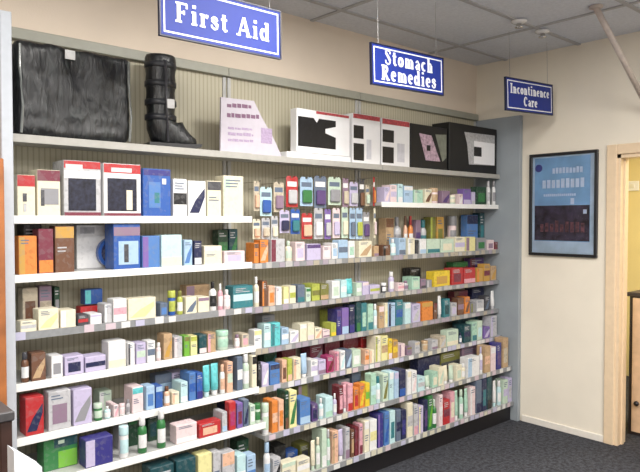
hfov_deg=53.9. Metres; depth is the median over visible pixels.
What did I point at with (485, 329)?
carton
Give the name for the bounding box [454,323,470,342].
carton
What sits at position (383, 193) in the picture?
carton
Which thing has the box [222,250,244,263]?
carton
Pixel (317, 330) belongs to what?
carton
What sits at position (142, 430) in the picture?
medicine bottle
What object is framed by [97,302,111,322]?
carton
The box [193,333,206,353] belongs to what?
carton
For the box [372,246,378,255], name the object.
carton
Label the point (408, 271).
carton
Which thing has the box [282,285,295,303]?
carton
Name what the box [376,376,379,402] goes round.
medicine bottle
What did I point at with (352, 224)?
packet
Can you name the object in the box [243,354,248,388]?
medicine bottle
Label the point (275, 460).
carton
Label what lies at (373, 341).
carton
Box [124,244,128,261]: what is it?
print
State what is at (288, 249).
medicine bottle
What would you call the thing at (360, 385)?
carton
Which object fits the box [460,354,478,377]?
carton
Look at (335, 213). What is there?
packet
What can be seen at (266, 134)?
picture
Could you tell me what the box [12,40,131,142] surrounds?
cushion
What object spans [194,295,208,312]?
carton
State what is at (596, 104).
wall
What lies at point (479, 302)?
carton
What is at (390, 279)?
medicine bottle
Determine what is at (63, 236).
carton
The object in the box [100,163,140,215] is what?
carton
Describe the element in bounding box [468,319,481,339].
carton
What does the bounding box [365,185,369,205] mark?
packet
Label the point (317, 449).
medicine bottle
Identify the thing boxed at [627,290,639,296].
countertop
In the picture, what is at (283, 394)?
carton
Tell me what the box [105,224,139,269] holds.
carton
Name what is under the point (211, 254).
carton
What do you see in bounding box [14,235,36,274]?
carton
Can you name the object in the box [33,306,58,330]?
carton
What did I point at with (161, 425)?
medicine bottle
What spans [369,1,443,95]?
hanging sign
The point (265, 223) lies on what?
packet
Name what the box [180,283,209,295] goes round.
carton
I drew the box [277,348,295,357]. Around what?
carton
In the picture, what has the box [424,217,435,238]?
carton
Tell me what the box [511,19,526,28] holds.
ceiling fitting
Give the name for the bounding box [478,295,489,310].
carton
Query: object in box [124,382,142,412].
carton
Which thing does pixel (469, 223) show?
carton
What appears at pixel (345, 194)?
packet
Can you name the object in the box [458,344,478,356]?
carton
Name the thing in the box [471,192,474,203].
carton
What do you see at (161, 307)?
carton
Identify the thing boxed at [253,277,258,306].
medicine bottle
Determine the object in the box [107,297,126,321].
carton
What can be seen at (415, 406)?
carton
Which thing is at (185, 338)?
carton
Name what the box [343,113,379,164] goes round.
carton
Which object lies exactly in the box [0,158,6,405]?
tall cabinet
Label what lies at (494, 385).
tube
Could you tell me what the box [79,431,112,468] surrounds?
carton
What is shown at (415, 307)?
carton
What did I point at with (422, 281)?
carton
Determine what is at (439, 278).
carton
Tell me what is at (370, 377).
carton
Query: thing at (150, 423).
carton
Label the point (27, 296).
carton
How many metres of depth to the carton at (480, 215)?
5.13 m
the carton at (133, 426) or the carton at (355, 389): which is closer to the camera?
the carton at (133, 426)
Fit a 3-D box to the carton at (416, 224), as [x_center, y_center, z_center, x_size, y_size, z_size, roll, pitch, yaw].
[0.696,0.001,4.636,0.054,0.239,0.074,-1,2,-42]
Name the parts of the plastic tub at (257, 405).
lid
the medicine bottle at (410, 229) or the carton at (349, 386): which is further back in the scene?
the medicine bottle at (410, 229)
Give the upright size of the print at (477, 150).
0.072 m
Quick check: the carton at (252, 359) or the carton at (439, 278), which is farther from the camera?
the carton at (439, 278)
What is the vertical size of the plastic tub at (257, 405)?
0.102 m
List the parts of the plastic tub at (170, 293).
lid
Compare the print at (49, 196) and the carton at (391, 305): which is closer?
the print at (49, 196)
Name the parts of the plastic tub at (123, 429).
lid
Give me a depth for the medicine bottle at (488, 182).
5.00 m
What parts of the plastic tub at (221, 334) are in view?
lid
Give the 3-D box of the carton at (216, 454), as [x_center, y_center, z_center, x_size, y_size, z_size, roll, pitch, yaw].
[-0.535,1.222,3.184,0.044,0.280,0.059,-1,2,-41]
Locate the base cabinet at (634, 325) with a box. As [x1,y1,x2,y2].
[627,290,639,435]
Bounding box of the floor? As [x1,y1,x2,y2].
[376,376,639,471]
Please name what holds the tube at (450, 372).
on the bay at (502, 220)
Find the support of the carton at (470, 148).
on the bay at (502, 220)
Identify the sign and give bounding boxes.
[157,0,281,59]
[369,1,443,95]
[504,51,552,115]
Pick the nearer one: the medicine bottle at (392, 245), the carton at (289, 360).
the carton at (289, 360)
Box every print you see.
[41,188,58,204]
[41,190,44,205]
[68,178,95,210]
[107,178,136,210]
[118,241,137,264]
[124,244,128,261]
[127,190,132,209]
[149,182,160,207]
[155,193,159,202]
[227,103,250,108]
[227,113,258,118]
[228,127,251,130]
[228,132,252,136]
[228,139,252,141]
[298,116,335,149]
[367,139,370,158]
[397,143,404,162]
[419,133,439,161]
[474,141,494,165]
[474,147,481,156]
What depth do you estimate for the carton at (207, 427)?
3.15 m
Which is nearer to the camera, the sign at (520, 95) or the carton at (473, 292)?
the sign at (520, 95)
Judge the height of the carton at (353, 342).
0.156 m
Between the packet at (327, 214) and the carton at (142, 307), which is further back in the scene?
the packet at (327, 214)
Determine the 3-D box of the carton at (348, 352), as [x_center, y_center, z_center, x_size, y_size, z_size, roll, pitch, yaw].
[0.152,0.770,3.977,0.049,0.116,0.089,-1,2,-42]
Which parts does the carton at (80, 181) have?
title plate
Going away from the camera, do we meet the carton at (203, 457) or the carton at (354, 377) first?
the carton at (203, 457)
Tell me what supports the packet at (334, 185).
hanging from the bay at (274, 97)
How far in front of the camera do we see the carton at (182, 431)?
3.06 m
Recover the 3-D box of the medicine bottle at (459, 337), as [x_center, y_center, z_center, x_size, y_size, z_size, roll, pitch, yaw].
[1.053,0.767,4.734,0.025,0.081,0.024,-1,2,-42]
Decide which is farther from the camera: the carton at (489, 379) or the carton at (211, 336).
the carton at (489, 379)
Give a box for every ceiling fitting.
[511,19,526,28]
[535,29,549,37]
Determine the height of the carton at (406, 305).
0.144 m
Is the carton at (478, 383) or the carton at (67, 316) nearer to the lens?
the carton at (67, 316)
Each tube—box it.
[203,365,209,396]
[210,363,217,394]
[301,353,306,377]
[310,440,314,470]
[338,429,342,460]
[343,384,345,412]
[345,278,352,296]
[425,375,429,388]
[437,296,440,317]
[444,365,447,383]
[448,365,453,381]
[455,390,457,419]
[463,388,467,416]
[490,291,493,308]
[492,380,495,406]
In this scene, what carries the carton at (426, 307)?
on the bay at (502, 220)
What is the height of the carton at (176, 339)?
0.104 m
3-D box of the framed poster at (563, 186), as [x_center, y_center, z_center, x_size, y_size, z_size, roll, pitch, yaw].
[1.807,-0.236,4.702,0.025,0.777,0.534,-1,2,-42]
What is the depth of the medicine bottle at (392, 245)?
4.25 m
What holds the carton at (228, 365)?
on the bay at (200, 86)
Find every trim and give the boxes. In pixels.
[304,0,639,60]
[603,142,639,445]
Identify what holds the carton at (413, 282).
on the bay at (502, 220)
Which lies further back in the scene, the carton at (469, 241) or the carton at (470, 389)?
the carton at (469, 241)
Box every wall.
[0,0,476,113]
[476,31,639,434]
[626,158,639,375]
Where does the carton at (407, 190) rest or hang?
on the bay at (502, 220)
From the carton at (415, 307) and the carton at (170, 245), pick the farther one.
the carton at (415, 307)
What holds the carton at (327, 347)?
on the bay at (274, 97)
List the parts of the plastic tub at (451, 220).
lid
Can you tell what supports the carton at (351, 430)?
on the bay at (274, 97)
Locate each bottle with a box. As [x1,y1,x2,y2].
[21,352,28,382]
[104,406,110,418]
[126,399,129,413]
[137,416,146,453]
[156,342,160,360]
[156,409,165,448]
[164,386,169,405]
[176,290,182,314]
[209,281,215,310]
[217,284,222,309]
[219,364,224,393]
[223,289,229,308]
[234,334,239,347]
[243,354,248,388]
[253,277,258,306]
[263,441,269,471]
[285,241,291,260]
[315,437,319,468]
[318,398,322,418]
[327,429,329,465]
[333,393,336,414]
[373,304,376,328]
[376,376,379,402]
[388,272,393,291]
[389,239,395,254]
[394,217,400,237]
[403,216,406,237]
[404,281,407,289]
[408,216,412,237]
[421,220,425,238]
[433,399,436,427]
[458,333,461,343]
[458,389,462,418]
[461,363,464,378]
[479,346,482,373]
[486,181,489,204]
[491,181,495,204]
[496,380,500,404]
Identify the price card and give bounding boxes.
[219,97,280,155]
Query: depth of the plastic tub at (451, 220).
4.90 m
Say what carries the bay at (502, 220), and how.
on the floor
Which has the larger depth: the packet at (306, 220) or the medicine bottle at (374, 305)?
the medicine bottle at (374, 305)
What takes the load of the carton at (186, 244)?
on the bay at (200, 86)
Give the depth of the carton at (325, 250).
3.84 m
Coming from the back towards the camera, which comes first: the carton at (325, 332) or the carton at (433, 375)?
the carton at (433, 375)
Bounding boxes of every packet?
[253,219,259,238]
[254,181,259,210]
[260,187,271,215]
[262,218,269,238]
[271,216,277,238]
[273,182,283,211]
[279,210,288,232]
[286,176,297,206]
[290,209,299,233]
[300,177,312,205]
[301,213,311,238]
[314,176,325,207]
[314,208,322,238]
[324,209,330,238]
[328,177,340,204]
[332,208,339,237]
[341,207,347,237]
[342,178,348,206]
[349,182,357,205]
[349,208,355,238]
[356,208,362,238]
[359,179,364,208]
[363,212,369,238]
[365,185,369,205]
[373,177,375,205]
[374,208,376,237]
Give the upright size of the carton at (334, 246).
0.098 m
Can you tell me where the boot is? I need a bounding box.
[144,53,201,148]
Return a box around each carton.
[14,175,34,215]
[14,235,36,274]
[16,319,36,331]
[17,224,41,235]
[17,286,37,319]
[19,391,43,435]
[27,169,59,215]
[27,350,45,380]
[32,229,53,273]
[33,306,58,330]
[35,284,51,306]
[37,434,77,471]
[43,386,70,430]
[46,352,62,377]
[49,226,73,272]
[51,285,59,307]
[53,160,100,215]
[58,307,75,327]
[61,352,83,375]
[68,384,91,425]
[71,225,104,268]
[76,304,96,312]
[76,313,88,325]
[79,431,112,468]
[80,288,101,304]
[83,311,101,323]
[83,352,105,372]
[93,387,111,410]
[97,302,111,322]
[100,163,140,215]
[102,338,125,368]
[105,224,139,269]
[106,400,118,416]
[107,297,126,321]
[113,422,127,448]
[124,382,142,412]
[126,296,155,319]
[126,340,134,365]
[128,420,137,446]
[131,340,145,363]
[140,168,170,215]
[140,235,159,267]
[140,383,154,409]
[141,339,154,362]
[142,457,173,471]
[145,416,157,441]
[150,370,171,398]
[151,383,162,407]
[154,234,181,266]
[156,301,167,316]
[157,332,171,359]
[166,368,181,378]
[168,452,195,471]
[169,389,178,404]
[170,418,196,444]
[171,179,186,215]
[172,334,181,357]
[172,378,187,402]
[179,334,189,356]
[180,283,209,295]
[180,369,195,400]
[182,240,191,265]
[182,295,196,313]
[186,334,196,355]
[187,181,205,215]
[190,369,202,398]
[192,240,201,264]
[192,449,211,471]
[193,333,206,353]
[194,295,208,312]
[196,417,220,438]
[200,330,215,352]
[202,245,221,264]
[205,181,220,215]
[208,448,220,471]
[212,230,227,250]
[213,408,226,432]
[215,175,242,215]
[217,400,226,409]
[219,359,232,392]
[219,447,234,471]
[222,229,237,250]
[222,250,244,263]
[225,284,252,308]
[225,400,235,430]
[228,355,242,390]
[230,399,242,428]
[230,435,248,451]
[233,331,248,346]
[234,449,245,471]
[238,397,248,426]
[243,450,255,471]
[246,242,258,262]
[248,328,261,348]
[248,353,256,386]
[249,402,254,424]
[254,240,267,262]
[255,313,274,327]
[257,280,266,306]
[257,322,270,347]
[257,361,260,387]
[258,352,276,361]
[260,361,268,386]
[263,397,277,432]
[265,239,284,261]
[266,321,279,345]
[266,361,279,384]
[267,285,274,305]
[269,440,285,459]
[270,453,280,471]
[272,397,283,430]
[275,286,281,304]
[275,358,286,382]
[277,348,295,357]
[277,388,288,428]
[280,151,350,161]
[280,286,288,303]
[280,326,288,344]
[281,457,295,471]
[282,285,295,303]
[282,357,291,381]
[285,388,296,427]
[286,446,297,457]
[288,356,300,379]
[289,328,298,342]
[290,241,304,260]
[290,384,307,396]
[291,108,349,156]
[291,284,304,302]
[291,439,309,456]
[292,322,306,341]
[293,454,309,471]
[297,395,309,424]
[301,344,322,357]
[302,321,313,339]
[303,283,319,300]
[305,243,320,259]
[305,287,310,301]
[306,357,317,375]
[310,401,317,421]
[312,426,326,467]
[314,326,321,338]
[314,357,325,374]
[316,393,332,417]
[319,283,328,299]
[320,308,334,327]
[320,354,333,372]
[321,245,330,258]
[322,321,335,336]
[322,328,329,337]
[323,242,337,258]
[323,341,339,353]
[326,280,339,298]
[327,427,337,463]
[328,308,340,334]
[328,376,349,395]
[329,350,338,370]
[332,240,347,257]
[332,383,342,413]
[333,349,344,369]
[334,279,346,297]
[335,306,348,334]
[336,424,349,459]
[337,347,351,368]
[340,337,357,348]
[341,381,352,411]
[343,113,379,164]
[343,304,354,332]
[344,371,360,383]
[346,423,358,455]
[348,241,354,257]
[349,301,360,331]
[349,348,360,366]
[350,428,353,457]
[351,282,361,295]
[353,382,364,407]
[353,386,358,409]
[353,421,362,454]
[355,240,371,256]
[356,281,368,294]
[357,418,368,452]
[358,336,366,347]
[358,347,368,364]
[360,381,369,406]
[361,302,366,330]
[364,348,373,363]
[364,417,376,450]
[365,372,375,404]
[367,303,372,329]
[367,334,380,361]
[369,284,379,293]
[369,410,382,447]
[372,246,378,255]
[373,371,387,401]
[374,244,389,255]
[375,334,387,360]
[376,305,383,327]
[377,187,389,201]
[377,302,387,326]
[377,409,388,445]
[379,218,393,244]
[380,118,409,166]
[380,407,394,443]
[381,370,393,399]
[382,185,396,201]
[386,302,394,326]
[386,369,398,398]
[388,299,402,325]
[388,338,391,359]
[389,184,402,201]
[389,238,405,254]
[389,407,400,441]
[390,367,405,396]
[392,339,397,357]
[394,282,403,290]
[398,342,404,356]
[398,407,405,439]
[401,401,412,437]
[402,276,419,289]
[403,186,412,202]
[403,267,420,277]
[403,302,410,323]
[405,345,411,354]
[406,238,414,254]
[406,369,410,394]
[407,369,416,393]
[408,340,419,353]
[409,123,446,169]
[410,302,419,322]
[410,354,439,375]
[412,220,420,238]
[413,190,422,202]
[413,403,417,434]
[415,239,425,253]
[415,240,418,253]
[415,403,422,433]
[416,301,432,320]
[417,375,424,391]
[418,398,427,431]
[419,189,431,202]
[420,278,425,288]
[420,394,432,429]
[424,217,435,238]
[424,338,437,349]
[424,369,437,387]
[426,239,439,252]
[426,270,449,286]
[426,279,431,287]
[429,364,443,385]
[429,393,442,426]
[430,334,445,347]
[432,122,496,173]
[433,302,436,318]
[436,217,443,238]
[437,298,449,316]
[438,191,449,203]
[438,349,459,375]
[440,238,453,252]
[440,328,457,346]
[442,389,454,422]
[443,397,449,424]
[444,267,462,284]
[445,237,464,251]
[446,261,467,267]
[448,290,467,301]
[448,363,461,380]
[450,302,456,315]
[451,194,462,203]
[452,297,463,314]
[452,316,477,327]
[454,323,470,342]
[457,189,470,203]
[457,296,469,313]
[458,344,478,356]
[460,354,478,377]
[461,215,477,237]
[463,267,474,283]
[464,257,483,266]
[464,385,474,415]
[465,237,474,250]
[465,287,483,298]
[466,321,476,340]
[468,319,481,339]
[468,379,481,413]
[470,187,485,204]
[470,299,483,311]
[470,302,475,312]
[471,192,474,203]
[473,213,483,237]
[475,238,485,250]
[475,267,482,281]
[477,263,489,280]
[477,344,489,372]
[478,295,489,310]
[481,378,486,410]
[482,314,496,336]
[482,325,489,338]
[486,240,493,249]
[486,377,491,409]
[489,341,500,369]
[490,265,495,280]
[490,345,495,370]
[495,336,507,367]
[495,378,507,403]
[499,376,511,401]
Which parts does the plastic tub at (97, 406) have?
lid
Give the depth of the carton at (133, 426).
3.01 m
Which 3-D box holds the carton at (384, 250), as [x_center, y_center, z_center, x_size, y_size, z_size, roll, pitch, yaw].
[0.419,0.095,4.229,0.071,0.073,0.082,-1,2,-41]
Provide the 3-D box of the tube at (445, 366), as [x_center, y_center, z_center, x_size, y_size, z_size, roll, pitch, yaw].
[0.887,0.983,4.477,0.040,0.128,0.040,0,2,3]
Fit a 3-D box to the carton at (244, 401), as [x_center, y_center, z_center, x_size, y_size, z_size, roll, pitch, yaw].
[-0.404,0.926,3.318,0.032,0.140,0.058,-1,2,-41]
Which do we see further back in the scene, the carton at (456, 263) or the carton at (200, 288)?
the carton at (456, 263)
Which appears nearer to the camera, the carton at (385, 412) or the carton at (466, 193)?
the carton at (385, 412)
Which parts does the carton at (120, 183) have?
title plate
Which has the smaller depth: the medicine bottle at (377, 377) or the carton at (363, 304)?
the medicine bottle at (377, 377)
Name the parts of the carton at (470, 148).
window panel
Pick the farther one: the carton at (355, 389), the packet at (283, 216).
the carton at (355, 389)
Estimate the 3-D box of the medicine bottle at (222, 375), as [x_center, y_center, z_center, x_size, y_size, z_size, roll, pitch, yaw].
[-0.510,0.744,3.280,0.028,0.151,0.027,-1,2,-42]
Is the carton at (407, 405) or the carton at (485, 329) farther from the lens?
the carton at (485, 329)
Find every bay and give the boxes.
[0,10,265,471]
[226,68,397,471]
[357,92,522,463]
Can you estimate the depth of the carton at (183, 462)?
3.05 m
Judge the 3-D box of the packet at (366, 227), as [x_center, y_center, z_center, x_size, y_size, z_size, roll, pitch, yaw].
[0.308,-0.069,4.120,0.058,0.177,0.020,-1,2,-42]
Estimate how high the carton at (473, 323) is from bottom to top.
0.145 m
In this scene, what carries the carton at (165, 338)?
on the bay at (200, 86)
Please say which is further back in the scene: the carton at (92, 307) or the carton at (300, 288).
the carton at (300, 288)
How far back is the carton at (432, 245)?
4.52 m
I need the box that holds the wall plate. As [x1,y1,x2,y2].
[629,181,638,190]
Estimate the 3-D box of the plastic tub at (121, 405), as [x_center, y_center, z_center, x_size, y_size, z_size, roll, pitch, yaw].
[-0.918,0.802,2.919,0.027,0.054,0.027,-1,2,-42]
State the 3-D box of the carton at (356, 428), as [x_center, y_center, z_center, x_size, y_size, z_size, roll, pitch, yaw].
[0.199,1.254,3.879,0.032,0.178,0.082,-1,2,-43]
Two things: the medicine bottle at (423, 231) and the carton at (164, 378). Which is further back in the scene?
the medicine bottle at (423, 231)
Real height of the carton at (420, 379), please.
0.097 m
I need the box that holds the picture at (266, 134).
[261,128,271,143]
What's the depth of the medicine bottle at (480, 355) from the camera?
4.74 m
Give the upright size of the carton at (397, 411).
0.204 m
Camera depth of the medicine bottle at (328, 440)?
3.70 m
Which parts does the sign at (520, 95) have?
sign frame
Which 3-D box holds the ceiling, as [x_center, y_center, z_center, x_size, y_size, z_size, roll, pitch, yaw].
[1.183,-1.307,0.199,7.100,0.050,7.600,-1,2,-42]
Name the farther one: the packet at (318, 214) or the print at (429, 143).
the print at (429, 143)
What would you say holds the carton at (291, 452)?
on the bay at (274, 97)
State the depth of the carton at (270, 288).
3.57 m
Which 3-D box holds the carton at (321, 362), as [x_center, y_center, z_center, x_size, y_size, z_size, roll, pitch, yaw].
[-0.013,0.789,3.825,0.058,0.086,0.081,-1,2,-42]
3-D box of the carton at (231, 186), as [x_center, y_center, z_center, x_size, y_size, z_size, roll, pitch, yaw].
[-0.488,-0.213,3.390,0.127,0.217,0.083,-1,2,-42]
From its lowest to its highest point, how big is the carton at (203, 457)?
0.287 m
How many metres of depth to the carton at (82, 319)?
2.82 m
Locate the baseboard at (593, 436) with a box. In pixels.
[522,415,602,441]
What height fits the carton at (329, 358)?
0.101 m
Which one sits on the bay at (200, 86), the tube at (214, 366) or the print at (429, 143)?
the tube at (214, 366)
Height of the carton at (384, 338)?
0.163 m
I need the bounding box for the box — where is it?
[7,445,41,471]
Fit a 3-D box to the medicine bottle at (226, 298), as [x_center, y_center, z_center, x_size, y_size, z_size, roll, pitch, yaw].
[-0.496,0.336,3.343,0.040,0.103,0.040,-1,2,-42]
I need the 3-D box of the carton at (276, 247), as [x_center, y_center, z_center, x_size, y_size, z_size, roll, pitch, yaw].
[-0.259,0.082,3.614,0.098,0.132,0.061,-1,2,-42]
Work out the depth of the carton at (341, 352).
3.91 m
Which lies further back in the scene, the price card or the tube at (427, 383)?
the tube at (427, 383)
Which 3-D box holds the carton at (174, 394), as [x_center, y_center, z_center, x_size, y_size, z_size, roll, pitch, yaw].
[-0.729,0.794,3.113,0.038,0.061,0.069,-1,2,-43]
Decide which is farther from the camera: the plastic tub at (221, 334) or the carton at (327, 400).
the carton at (327, 400)
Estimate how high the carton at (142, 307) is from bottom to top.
0.101 m
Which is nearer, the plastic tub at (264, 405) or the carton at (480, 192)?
the plastic tub at (264, 405)
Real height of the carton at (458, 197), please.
0.077 m
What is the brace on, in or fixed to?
attached to the ceiling
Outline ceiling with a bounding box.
[241,0,639,65]
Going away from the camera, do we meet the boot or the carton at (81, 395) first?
the carton at (81, 395)
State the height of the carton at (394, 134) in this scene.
0.313 m
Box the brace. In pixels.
[589,4,639,97]
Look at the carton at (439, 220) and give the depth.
4.77 m
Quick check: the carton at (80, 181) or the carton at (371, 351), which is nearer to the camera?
the carton at (80, 181)
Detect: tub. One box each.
[93,402,102,420]
[119,403,124,415]
[119,424,128,458]
[167,290,174,315]
[215,329,227,349]
[254,402,259,422]
[261,402,268,434]
[381,282,385,292]
[421,340,427,350]
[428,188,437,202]
[447,216,456,236]
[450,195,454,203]
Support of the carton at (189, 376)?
on the bay at (200, 86)
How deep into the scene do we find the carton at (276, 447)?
3.62 m
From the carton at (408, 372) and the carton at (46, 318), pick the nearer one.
the carton at (46, 318)
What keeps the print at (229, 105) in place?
on the price card
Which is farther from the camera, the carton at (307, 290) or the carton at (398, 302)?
the carton at (398, 302)
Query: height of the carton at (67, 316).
0.077 m
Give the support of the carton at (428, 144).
on the bay at (502, 220)
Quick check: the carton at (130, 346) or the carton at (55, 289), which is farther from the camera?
the carton at (130, 346)
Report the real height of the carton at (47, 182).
0.200 m
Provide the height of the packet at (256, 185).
0.169 m
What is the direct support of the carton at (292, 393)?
on the bay at (274, 97)
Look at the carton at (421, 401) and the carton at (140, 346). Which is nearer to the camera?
the carton at (140, 346)
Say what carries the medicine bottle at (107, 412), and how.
on the bay at (200, 86)
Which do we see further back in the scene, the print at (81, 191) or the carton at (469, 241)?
the carton at (469, 241)
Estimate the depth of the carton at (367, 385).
3.93 m
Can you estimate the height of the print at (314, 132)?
0.175 m
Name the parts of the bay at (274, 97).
header trim, shelf, ticket rail, ticket rail, ticket rail, ticket rail, shelf, shelf, shelf, ticket rail, ticket rail, kick plate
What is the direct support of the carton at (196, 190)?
on the bay at (200, 86)
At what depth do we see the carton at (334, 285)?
3.90 m
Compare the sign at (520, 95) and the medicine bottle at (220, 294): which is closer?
the medicine bottle at (220, 294)
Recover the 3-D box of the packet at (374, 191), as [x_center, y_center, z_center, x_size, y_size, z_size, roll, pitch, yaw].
[0.364,-0.295,4.177,0.012,0.192,0.020,-1,2,-42]
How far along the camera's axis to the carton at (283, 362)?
3.60 m
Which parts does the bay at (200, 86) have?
panel, shelf, header trim, shelf, shelf, shelf, ticket rail, shelf, shelf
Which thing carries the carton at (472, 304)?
on the bay at (502, 220)
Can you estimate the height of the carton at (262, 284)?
0.144 m
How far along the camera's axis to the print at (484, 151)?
4.94 m
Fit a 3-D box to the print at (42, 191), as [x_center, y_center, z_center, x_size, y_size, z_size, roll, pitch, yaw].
[-1.193,-0.164,2.710,0.014,0.068,0.002,-1,2,-42]
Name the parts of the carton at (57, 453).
printed panel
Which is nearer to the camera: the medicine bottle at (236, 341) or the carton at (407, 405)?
the medicine bottle at (236, 341)
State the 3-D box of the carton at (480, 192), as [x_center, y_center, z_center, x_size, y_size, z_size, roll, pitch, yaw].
[1.244,-0.315,4.950,0.132,0.139,0.059,-1,2,-42]
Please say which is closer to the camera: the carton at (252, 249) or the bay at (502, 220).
the carton at (252, 249)
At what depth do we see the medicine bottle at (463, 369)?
4.60 m
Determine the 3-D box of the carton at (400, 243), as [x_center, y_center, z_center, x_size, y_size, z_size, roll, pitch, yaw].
[0.533,0.070,4.338,0.069,0.116,0.093,-1,2,-42]
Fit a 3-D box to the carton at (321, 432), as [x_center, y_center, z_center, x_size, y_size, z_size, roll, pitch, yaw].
[-0.004,1.235,3.706,0.036,0.225,0.094,-1,2,-42]
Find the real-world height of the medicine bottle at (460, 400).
0.209 m
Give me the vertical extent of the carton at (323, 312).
0.138 m
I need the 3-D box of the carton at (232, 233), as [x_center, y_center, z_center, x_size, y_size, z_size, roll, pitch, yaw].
[-0.507,0.050,3.543,0.056,0.180,0.077,-1,2,-42]
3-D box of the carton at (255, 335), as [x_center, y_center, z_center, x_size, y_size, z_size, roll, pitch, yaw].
[-0.364,0.576,3.532,0.052,0.106,0.058,-1,2,-42]
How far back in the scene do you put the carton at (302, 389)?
3.74 m
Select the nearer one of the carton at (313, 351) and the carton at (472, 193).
the carton at (313, 351)
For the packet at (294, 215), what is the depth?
3.71 m
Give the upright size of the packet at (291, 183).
0.183 m
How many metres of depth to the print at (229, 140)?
3.41 m
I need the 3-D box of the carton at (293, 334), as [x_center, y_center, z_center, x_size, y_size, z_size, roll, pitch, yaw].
[-0.178,0.589,3.718,0.065,0.070,0.090,-1,2,-42]
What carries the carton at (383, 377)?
on the bay at (274, 97)
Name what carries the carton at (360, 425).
on the bay at (274, 97)
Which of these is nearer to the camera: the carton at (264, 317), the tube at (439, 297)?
the carton at (264, 317)
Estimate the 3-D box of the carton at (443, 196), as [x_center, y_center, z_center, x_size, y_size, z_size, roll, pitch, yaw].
[0.906,-0.285,4.653,0.093,0.094,0.063,-1,2,-41]
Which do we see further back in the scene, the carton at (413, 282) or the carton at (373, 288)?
the carton at (413, 282)
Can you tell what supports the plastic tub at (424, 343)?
on the bay at (502, 220)
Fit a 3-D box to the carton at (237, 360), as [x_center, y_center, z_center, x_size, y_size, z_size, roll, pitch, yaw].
[-0.453,0.728,3.372,0.035,0.178,0.092,-1,2,-42]
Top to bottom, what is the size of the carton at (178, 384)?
0.102 m
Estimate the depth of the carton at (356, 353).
3.99 m
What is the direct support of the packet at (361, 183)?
hanging from the bay at (274, 97)
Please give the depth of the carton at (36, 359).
2.69 m
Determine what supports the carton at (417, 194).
on the bay at (502, 220)
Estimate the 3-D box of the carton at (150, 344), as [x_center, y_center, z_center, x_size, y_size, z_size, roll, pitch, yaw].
[-0.833,0.555,3.054,0.041,0.102,0.068,-1,2,-42]
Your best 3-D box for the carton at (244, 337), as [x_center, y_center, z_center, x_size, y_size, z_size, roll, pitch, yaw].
[-0.431,0.561,3.428,0.043,0.070,0.092,-1,2,-42]
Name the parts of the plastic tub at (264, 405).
lid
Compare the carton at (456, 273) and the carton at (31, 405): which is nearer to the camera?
the carton at (31, 405)
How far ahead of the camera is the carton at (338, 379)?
3.98 m
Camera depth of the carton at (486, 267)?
4.98 m
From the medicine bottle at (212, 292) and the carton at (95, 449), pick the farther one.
the medicine bottle at (212, 292)
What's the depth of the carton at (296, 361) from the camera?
3.66 m
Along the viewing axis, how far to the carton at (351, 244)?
3.98 m
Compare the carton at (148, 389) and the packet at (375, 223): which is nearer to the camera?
the carton at (148, 389)
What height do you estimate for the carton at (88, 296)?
0.071 m
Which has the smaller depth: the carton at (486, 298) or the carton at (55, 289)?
the carton at (55, 289)
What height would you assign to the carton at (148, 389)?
0.114 m
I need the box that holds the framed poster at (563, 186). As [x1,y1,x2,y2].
[528,149,598,257]
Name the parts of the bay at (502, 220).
shelf, panel, header trim, shelf, ticket rail, ticket rail, ticket rail, shelf, ticket rail, shelf, kick plate, shelf, ticket rail, ticket rail, panel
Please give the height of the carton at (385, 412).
0.214 m
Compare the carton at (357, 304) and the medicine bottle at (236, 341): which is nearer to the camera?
the medicine bottle at (236, 341)
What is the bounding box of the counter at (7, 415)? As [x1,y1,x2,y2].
[0,401,14,471]
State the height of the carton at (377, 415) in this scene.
0.214 m
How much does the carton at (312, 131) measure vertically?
0.257 m
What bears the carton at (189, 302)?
on the bay at (200, 86)
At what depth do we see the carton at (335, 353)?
3.88 m
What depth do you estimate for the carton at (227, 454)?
3.21 m
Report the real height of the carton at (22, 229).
0.213 m
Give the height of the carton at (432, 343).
0.069 m
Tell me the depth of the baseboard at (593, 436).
4.73 m
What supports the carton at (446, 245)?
on the bay at (502, 220)
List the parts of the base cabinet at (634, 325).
door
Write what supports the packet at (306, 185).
hanging from the bay at (274, 97)
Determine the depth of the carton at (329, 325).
3.90 m
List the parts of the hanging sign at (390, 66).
sign frame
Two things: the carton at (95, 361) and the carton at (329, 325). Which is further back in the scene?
the carton at (329, 325)
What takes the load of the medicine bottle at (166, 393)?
on the bay at (200, 86)
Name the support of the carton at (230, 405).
on the bay at (200, 86)
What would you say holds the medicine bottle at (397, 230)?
on the bay at (502, 220)
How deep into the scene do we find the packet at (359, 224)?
4.07 m
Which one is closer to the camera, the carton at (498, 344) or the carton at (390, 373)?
the carton at (390, 373)

